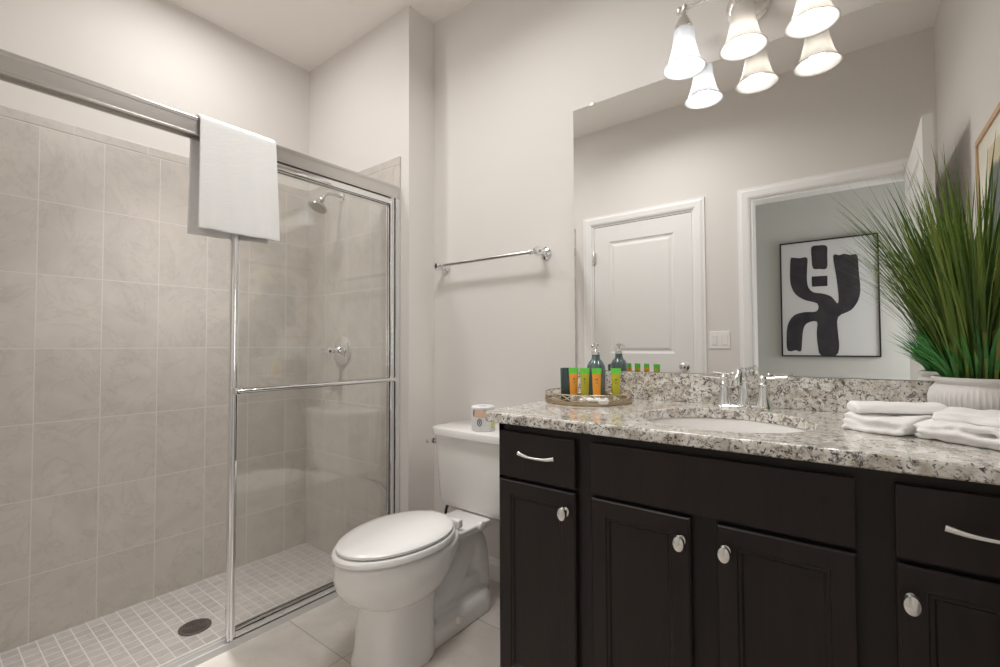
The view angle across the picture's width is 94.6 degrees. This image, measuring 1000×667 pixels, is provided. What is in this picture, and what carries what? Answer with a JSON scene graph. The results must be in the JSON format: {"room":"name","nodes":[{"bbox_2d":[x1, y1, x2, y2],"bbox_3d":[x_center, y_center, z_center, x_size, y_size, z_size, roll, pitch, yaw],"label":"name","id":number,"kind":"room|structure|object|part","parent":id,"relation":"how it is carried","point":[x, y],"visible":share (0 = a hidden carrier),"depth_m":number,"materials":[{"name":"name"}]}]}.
{"room":"bathroom","nodes":[
{"label":"bathroom","id":0,"kind":"room"},
{"bbox_2d":[0,0,309,190],"bbox_3d":[-1.690,-0.148,2.268,0.100,3.004,1.727,-1,-2,38],"label":"wall","id":1,"kind":"structure","parent":0,"point":[162,52],"depth_m":2.24,"materials":[{"name":"white paint"}]},
{"bbox_2d":[0,115,307,652],"bbox_3d":[-1.639,0.200,2.233,0.009,2.106,1.507,-1,-2,38],"label":"wall tiles","id":2,"kind":"structure","parent":1,"relation":"attached to","point":[114,316],"depth_m":2.12,"materials":[{"name":"beige tile"}]},
{"bbox_2d":[0,105,307,197],"bbox_3d":[-1.643,-0.873,2.262,0.009,0.042,1.507,-1,-2,38],"label":"trim","id":3,"kind":"structure","parent":1,"relation":"attached to","point":[5,111],"depth_m":2.06,"materials":[{"name":"tile"}]},
{"bbox_2d":[0,543,333,666],"bbox_3d":[-1.351,1.293,1.986,0.823,0.094,1.607,-1,-2,38],"label":"floor","id":4,"kind":"structure","parent":0,"point":[145,633],"depth_m":2.02,"materials":[{"name":"tile"}]},
{"bbox_2d":[178,618,211,635],"bbox_3d":[-1.292,1.241,1.953,0.120,0.007,0.120,-1,-2,38],"label":"floor drain","id":5,"kind":"object","parent":4,"relation":"on","point":[196,626],"visible":1,"depth_m":1.95,"materials":[{"name":"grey metal"}]},
{"bbox_2d":[167,0,472,71],"bbox_3d":[-0.446,-1.748,0.702,4.043,0.100,3.104,-1,-2,38],"label":"ceiling","id":6,"kind":"structure","parent":0,"point":[304,33],"depth_m":2.41,"materials":[{"name":"white paint"}]},
{"bbox_2d":[157,579,499,666],"bbox_3d":[-0.087,1.190,0.356,3.170,0.200,3.104,-1,-2,38],"label":"floor","id":7,"kind":"structure","parent":0,"point":[324,635],"depth_m":1.68,"materials":[{"name":"tile"}]},
{"bbox_2d":[0,49,399,666],"bbox_3d":[-0.967,0.188,1.717,0.095,1.886,1.489,-1,-2,38],"label":"sliding shower door","id":8,"kind":"structure","parent":7,"relation":"on","point":[15,69],"depth_m":1.70,"materials":[{"name":"silver metal"}]},
{"bbox_3d":[-0.983,-0.721,1.751,0.062,0.068,1.489,-1,-2,38],"label":"header rail","id":9,"kind":"part","parent":8,"relation":"part of","materials":[{"name":"silver metal"}]},
{"bbox_2d":[187,114,279,243],"bbox_3d":[-0.988,-0.563,1.729,0.121,0.417,0.285,-1,-2,38],"label":"towel","id":10,"kind":"object","parent":8,"relation":"hanging from","point":[233,176],"visible":0.98,"depth_m":1.68,"materials":[{"name":"white fabric"}]},
{"bbox_3d":[-0.761,0.220,1.986,0.006,1.745,0.726,-1,-2,38],"label":"glass panel","id":11,"kind":"part","parent":8,"relation":"part of","materials":[{"name":"clear glass"}]},
{"bbox_3d":[-0.774,0.214,2.009,0.027,1.811,0.754,-1,-2,38],"label":"panel frame","id":12,"kind":"part","parent":8,"relation":"part of","materials":[{"name":"silver metal"}]},
{"bbox_3d":[-0.759,0.214,1.985,0.027,1.811,0.754,-1,-2,38],"label":"panel frame","id":13,"kind":"part","parent":8,"relation":"part of","materials":[{"name":"silver metal"}]},
{"bbox_2d":[331,420,499,666],"bbox_3d":[-0.259,0.769,1.785,0.478,0.722,0.844,-1,-2,38],"label":"toilet","id":14,"kind":"object","parent":7,"relation":"on","point":[415,580],"visible":0.98,"depth_m":1.61,"materials":[{"name":"white porcelain"}]},
{"bbox_3d":[-0.367,0.729,1.633,0.346,0.022,0.470,-1,-2,38],"label":"seat","id":15,"kind":"part","parent":14,"relation":"part of","materials":[{"name":"white plastic"}]},
{"bbox_3d":[-0.364,0.704,1.637,0.324,0.024,0.451,-1,-2,38],"label":"seat lid","id":16,"kind":"part","parent":14,"relation":"part of","materials":[{"name":"white plastic"}]},
{"bbox_3d":[-0.262,0.938,1.763,0.341,0.382,0.799,-1,-2,38],"label":"bowl","id":17,"kind":"part","parent":14,"relation":"part of","materials":[{"name":"white ceramic"}]},
{"bbox_3d":[-0.308,0.483,2.091,0.039,0.032,0.046,-1,-2,38],"label":"flush lever","id":18,"kind":"part","parent":14,"relation":"part of","materials":[{"name":"silver metal"}]},
{"bbox_3d":[-0.072,0.431,2.027,0.462,0.036,0.246,-1,-2,38],"label":"tank lid","id":19,"kind":"part","parent":14,"relation":"part of","materials":[{"name":"white ceramic"}]},
{"bbox_3d":[-0.067,0.608,2.028,0.432,0.324,0.224,-1,-2,38],"label":"tank","id":20,"kind":"part","parent":14,"relation":"part of","materials":[{"name":"white ceramic"}]},
{"bbox_2d":[471,404,494,431],"bbox_3d":[-0.072,0.360,1.966,0.100,0.104,0.102,-1,-2,38],"label":"candle jar","id":21,"kind":"object","parent":14,"relation":"on","point":[478,422],"visible":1,"depth_m":1.92,"materials":[{"name":"white"}]},
{"bbox_2d":[473,409,486,417],"bbox_3d":[-0.085,0.334,1.924,0.059,0.034,0.009,-1,-2,16],"label":"print","id":22,"kind":"object","parent":21,"relation":"attached to","point":[477,413],"depth_m":1.92},
{"bbox_2d":[499,423,999,666],"bbox_3d":[0.648,0.685,1.219,1.229,0.852,0.632,-1,-2,38],"label":"vanity cabinet","id":23,"kind":"object","parent":7,"relation":"on","point":[615,552],"visible":0.98,"depth_m":0.98,"materials":[{"name":"brown wood"}]},
{"bbox_3d":[0.102,0.338,1.269,0.119,0.016,0.032,-1,-2,38],"label":"handle","id":24,"kind":"part","parent":23,"relation":"part of","materials":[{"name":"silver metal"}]},
{"bbox_3d":[0.103,0.350,1.301,0.251,0.130,0.019,-1,-2,38],"label":"drawer","id":25,"kind":"part","parent":23,"relation":"part of","materials":[{"name":"brown wood"}]},
{"bbox_3d":[0.104,0.711,1.291,0.251,0.572,0.019,-1,-2,38],"label":"door","id":26,"kind":"part","parent":23,"relation":"part of","materials":[{"name":"brown wood"}]},
{"bbox_3d":[0.167,0.474,1.217,0.027,0.038,0.032,-1,-2,38],"label":"knob","id":27,"kind":"part","parent":23,"relation":"part of","materials":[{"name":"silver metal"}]},
{"bbox_3d":[0.337,0.705,1.112,0.244,0.572,0.019,-1,-2,38],"label":"door","id":28,"kind":"part","parent":23,"relation":"part of","materials":[{"name":"brown wood"}]},
{"bbox_3d":[0.403,0.470,1.035,0.027,0.038,0.032,-1,-2,38],"label":"knob","id":29,"kind":"part","parent":23,"relation":"part of","materials":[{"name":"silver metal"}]},
{"bbox_3d":[0.454,0.341,1.031,0.541,0.130,0.019,-1,-2,38],"label":"false drawer","id":30,"kind":"part","parent":23,"relation":"part of","materials":[{"name":"brown wood"}]},
{"bbox_3d":[0.477,0.467,0.979,0.027,0.038,0.032,-1,-2,38],"label":"knob","id":31,"kind":"part","parent":23,"relation":"part of","materials":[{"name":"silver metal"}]},
{"bbox_2d":[485,370,999,484],"bbox_3d":[0.640,0.196,1.262,1.276,0.128,0.618,-1,-2,38],"label":"countertop","id":32,"kind":"structure","parent":23,"relation":"on","point":[817,406],"depth_m":1.25,"materials":[{"name":"grey stone"}]},
{"bbox_2d":[545,387,631,405],"bbox_3d":[0.316,0.224,1.660,0.308,0.036,0.308,-1,-2,38],"label":"round tray","id":33,"kind":"object","parent":32,"relation":"on","point":[624,399],"visible":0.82,"depth_m":1.55,"materials":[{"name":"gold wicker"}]},
{"bbox_2d":[560,368,569,398],"bbox_3d":[0.250,0.182,1.686,0.059,0.112,0.059,-1,-2,38],"label":"tumbler","id":34,"kind":"object","parent":33,"relation":"on","point":[564,372],"visible":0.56,"depth_m":1.66,"materials":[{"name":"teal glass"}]},
{"bbox_2d":[569,368,577,400],"bbox_3d":[0.259,0.178,1.620,0.025,0.116,0.025,1,-2,-41],"label":"toiletry tube","id":35,"kind":"object","parent":33,"relation":"on","point":[573,372],"visible":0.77,"depth_m":1.61,"materials":[{"name":"orange plastic"}]},
{"bbox_2d":[580,368,589,396],"bbox_3d":[0.294,0.178,1.601,0.025,0.116,0.025,1,-2,-31],"label":"toiletry tube","id":36,"kind":"object","parent":33,"relation":"on","point":[584,372],"visible":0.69,"depth_m":1.59,"materials":[{"name":"yellow plastic"}]},
{"bbox_2d":[579,397,593,402],"bbox_3d":[0.290,0.224,1.540,0.050,0.020,0.050,-1,-2,38],"label":"soap","id":37,"kind":"object","parent":33,"relation":"on","point":[589,398],"visible":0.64,"depth_m":1.52,"materials":[{"name":"white"}]},
{"bbox_2d":[587,343,605,397],"bbox_3d":[0.360,0.137,1.728,0.070,0.204,0.070,0,-2,-17],"label":"soap dispenser","id":38,"kind":"object","parent":33,"relation":"on","point":[595,362],"visible":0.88,"depth_m":1.71,"materials":[{"name":"grey glass"}]},
{"bbox_2d":[592,368,601,398],"bbox_3d":[0.331,0.177,1.580,0.025,0.116,0.025,1,-2,-37],"label":"toiletry tube","id":39,"kind":"object","parent":33,"relation":"on","point":[596,372],"visible":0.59,"depth_m":1.57,"materials":[{"name":"orange plastic"}]},
{"bbox_2d":[594,398,608,404],"bbox_3d":[0.336,0.223,1.528,0.050,0.020,0.050,-1,-2,38],"label":"soap","id":40,"kind":"object","parent":33,"relation":"on","point":[602,401],"visible":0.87,"depth_m":1.51,"materials":[{"name":"white"}]},
{"bbox_2d":[611,368,620,401],"bbox_3d":[0.396,0.177,1.574,0.025,0.116,0.025,1,-2,-32],"label":"toiletry tube","id":41,"kind":"object","parent":33,"relation":"on","point":[615,372],"visible":0.76,"depth_m":1.57,"materials":[{"name":"yellow plastic"}]},
{"bbox_2d":[649,418,805,432],"bbox_3d":[0.604,0.338,1.246,0.464,0.154,0.442,-1,-2,38],"label":"undermount sink","id":42,"kind":"object","parent":32,"relation":"in","point":[714,424],"visible":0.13,"depth_m":1.42,"materials":[{"name":"white ceramic"}]},
{"bbox_2d":[702,367,787,410],"bbox_3d":[0.748,0.169,1.430,0.242,0.130,0.135,-1,-2,38],"label":"faucet","id":43,"kind":"object","parent":32,"relation":"on","point":[763,402],"visible":1,"depth_m":1.44,"materials":[{"name":"silver metal"}]},
{"bbox_3d":[0.707,0.179,1.502,0.089,0.098,0.047,-1,-2,38],"label":"handle","id":44,"kind":"part","parent":43,"relation":"part of","materials":[{"name":"silver metal"}]},
{"bbox_3d":[0.744,0.164,1.425,0.042,0.120,0.120,-1,-2,38],"label":"spout","id":45,"kind":"part","parent":43,"relation":"part of","materials":[{"name":"silver metal"}]},
{"bbox_3d":[0.768,0.228,1.454,0.158,0.013,0.056,-1,-2,38],"label":"plate","id":46,"kind":"part","parent":43,"relation":"part of","materials":[{"name":"silver metal"}]},
{"bbox_3d":[0.828,0.176,1.409,0.089,0.098,0.047,-1,-2,38],"label":"handle","id":47,"kind":"part","parent":43,"relation":"part of","materials":[{"name":"silver metal"}]},
{"bbox_2d":[841,411,932,435],"bbox_3d":[0.901,0.203,1.066,0.165,0.041,0.128,0,-2,-25],"label":"folded towel","id":48,"kind":"object","parent":32,"relation":"on","point":[895,425],"visible":0.78,"depth_m":1.02,"materials":[{"name":"white fabric"}]},
{"bbox_2d":[847,401,947,415],"bbox_3d":[0.923,0.174,1.074,0.185,0.031,0.066,-1,-2,16],"label":"rolled towel","id":49,"kind":"object","parent":48,"relation":"on","point":[860,407],"visible":0.9,"depth_m":1.06,"materials":[{"name":"white fabric"}]},
{"bbox_2d":[823,135,999,409],"bbox_3d":[1.003,-0.116,1.086,0.462,0.679,0.447,-1,-2,38],"label":"potted grass","id":50,"kind":"object","parent":32,"relation":"on","point":[961,313],"depth_m":1.06,"materials":[{"name":"green plant"}]},
{"bbox_2d":[927,375,999,409],"bbox_3d":[1.132,0.163,1.081,0.191,0.121,0.191,-1,-2,38],"label":"pot","id":51,"kind":"object","parent":50,"relation":"attached to","point":[979,392],"depth_m":1.04,"materials":[{"name":"white ceramic"}]},
{"bbox_2d":[913,419,999,450],"bbox_3d":[0.979,0.197,0.934,0.176,0.045,0.155,0,-2,-17],"label":"folded towel","id":52,"kind":"object","parent":32,"relation":"on","point":[988,437],"visible":0.77,"depth_m":0.91,"materials":[{"name":"white fabric"}]},
{"bbox_2d":[932,407,999,426],"bbox_3d":[1.016,0.172,0.945,0.137,0.026,0.170,1,-2,-33],"label":"folded towel","id":53,"kind":"object","parent":52,"relation":"on","point":[991,418],"visible":1,"depth_m":0.95,"materials":[{"name":"white fabric"}]},
{"bbox_3d":[0.574,0.699,0.930,0.243,0.572,0.019,-1,-2,38],"label":"door","id":54,"kind":"part","parent":23,"relation":"part of","materials":[{"name":"brown wood"}]},
{"bbox_3d":[0.712,0.467,0.798,0.027,0.038,0.032,-1,-2,38],"label":"knob","id":55,"kind":"part","parent":23,"relation":"part of","materials":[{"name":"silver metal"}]},
{"bbox_3d":[0.832,0.332,0.741,0.300,0.130,0.019,-1,-2,38],"label":"drawer","id":56,"kind":"part","parent":23,"relation":"part of","materials":[{"name":"brown wood"}]},
{"bbox_3d":[0.833,0.693,0.731,0.300,0.572,0.019,-1,-2,38],"label":"door","id":57,"kind":"part","parent":23,"relation":"part of","materials":[{"name":"brown wood"}]},
{"bbox_3d":[0.800,0.325,0.733,0.139,0.016,0.032,-1,-2,38],"label":"handle","id":58,"kind":"part","parent":23,"relation":"part of","materials":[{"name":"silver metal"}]},
{"bbox_2d":[309,5,433,511],"bbox_3d":[-0.774,-0.140,2.700,1.025,3.004,0.275,-1,-2,38],"label":"wall","id":59,"kind":"structure","parent":0,"point":[371,103],"depth_m":2.38,"materials":[{"name":"white paint"}]},
{"bbox_2d":[306,167,392,554],"bbox_3d":[-0.859,0.207,2.578,0.807,2.106,0.009,-1,-2,38],"label":"tiles","id":60,"kind":"structure","parent":59,"relation":"attached to","point":[346,271],"depth_m":2.57,"materials":[{"name":"beige tile"}]},
{"bbox_2d":[308,192,344,213],"bbox_3d":[-0.961,-0.734,2.549,0.104,0.147,0.200,-1,-2,38],"label":"shower fixture","id":61,"kind":"object","parent":60,"relation":"attached to","point":[317,206],"visible":0.98,"depth_m":2.52,"materials":[{"name":"silver metal"}]},
{"bbox_3d":[-0.942,-0.756,2.574,0.019,0.068,0.138,-1,-2,38],"label":"arm","id":62,"kind":"part","parent":61,"relation":"part of","materials":[{"name":"silver metal"}]},
{"bbox_2d":[319,336,350,364],"bbox_3d":[-0.917,0.097,2.561,0.169,0.164,0.094,-1,-2,38],"label":"shower valve","id":63,"kind":"object","parent":60,"relation":"attached to","point":[341,350],"visible":1,"depth_m":2.56,"materials":[{"name":"silver metal"}]},
{"bbox_3d":[-0.943,0.107,2.570,0.117,0.078,0.078,-1,-2,38],"label":"lever handle","id":64,"kind":"part","parent":63,"relation":"part of","materials":[{"name":"silver metal"}]},
{"bbox_2d":[308,156,400,511],"bbox_3d":[-0.840,0.132,2.566,0.856,2.042,0.009,-1,-2,38],"label":"trim","id":65,"kind":"structure","parent":59,"relation":"attached to","point":[395,163],"depth_m":2.33,"materials":[{"name":"tile"}]},
{"bbox_2d":[434,0,921,559],"bbox_3d":[0.565,-0.223,1.784,2.218,2.898,0.100,-1,-2,38],"label":"wall","id":66,"kind":"structure","parent":0,"point":[511,76],"depth_m":2.10,"materials":[{"name":"white paint"}]},
{"bbox_2d":[433,246,550,272],"bbox_3d":[-0.064,-0.343,2.154,0.656,0.056,0.084,-1,-2,38],"label":"towel bar","id":67,"kind":"object","parent":66,"relation":"attached to","point":[544,253],"visible":1,"depth_m":2.07,"materials":[{"name":"silver metal"}]},
{"bbox_3d":[-0.301,-0.338,2.336,0.056,0.056,0.084,-1,-2,38],"label":"post","id":68,"kind":"part","parent":67,"relation":"part of","materials":[{"name":"silver metal"}]},
{"bbox_3d":[0.174,-0.349,1.971,0.056,0.056,0.084,-1,-2,38],"label":"post","id":69,"kind":"part","parent":67,"relation":"part of","materials":[{"name":"silver metal"}]},
{"bbox_2d":[488,556,499,582],"bbox_3d":[0.008,1.090,2.108,0.888,0.096,0.014,-1,-2,38],"label":"baseboard","id":70,"kind":"structure","parent":66,"relation":"attached to","point":[494,563],"depth_m":2.13,"materials":[{"name":"white"}]},
{"bbox_2d":[663,0,841,80],"bbox_3d":[0.772,-1.025,1.456,0.489,0.282,0.197,-1,-2,38],"label":"vanity light","id":71,"kind":"object","parent":66,"relation":"attached to","point":[745,40],"visible":1,"depth_m":1.45,"materials":[{"name":"white glass"}]},
{"bbox_2d":[674,4,692,30],"bbox_3d":[0.613,-1.060,1.541,0.060,0.094,0.060,-1,-2,38],"label":"socket","id":72,"kind":"object","parent":71,"relation":"attached to","point":[684,21],"depth_m":1.53,"materials":[{"name":"metal"}]},
{"bbox_3d":[0.614,-0.947,1.538,0.136,0.132,0.136,-1,-2,38],"label":"lamp shade","id":73,"kind":"part","parent":71,"relation":"part of","materials":[{"name":"white glass"}]},
{"bbox_3d":[0.753,-0.951,1.431,0.136,0.132,0.136,-1,-2,38],"label":"lamp shade","id":74,"kind":"part","parent":71,"relation":"part of","materials":[{"name":"white glass"}]},
{"bbox_3d":[0.797,-1.095,1.492,0.140,0.140,0.114,-1,-2,38],"label":"wall plate","id":75,"kind":"part","parent":71,"relation":"part of","materials":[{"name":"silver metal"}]},
{"bbox_3d":[0.894,-0.954,1.323,0.136,0.132,0.136,-1,-2,38],"label":"lamp shade","id":76,"kind":"part","parent":71,"relation":"part of","materials":[{"name":"white glass"}]},
{"bbox_2d":[577,370,934,415],"bbox_3d":[0.822,0.187,1.499,1.276,0.098,0.020,-1,-2,38],"label":"backsplash","id":77,"kind":"structure","parent":66,"relation":"attached to","point":[801,393],"depth_m":1.43,"materials":[{"name":"stone"}]},
{"bbox_2d":[573,0,999,380],"bbox_3d":[0.818,-0.409,1.524,1.285,1.090,0.008,-1,-2,38],"label":"wall mirror","id":78,"kind":"object","parent":66,"relation":"attached to","point":[706,227],"visible":0.98,"depth_m":1.46,"materials":[{"name":"silver mirror"}]}
]}

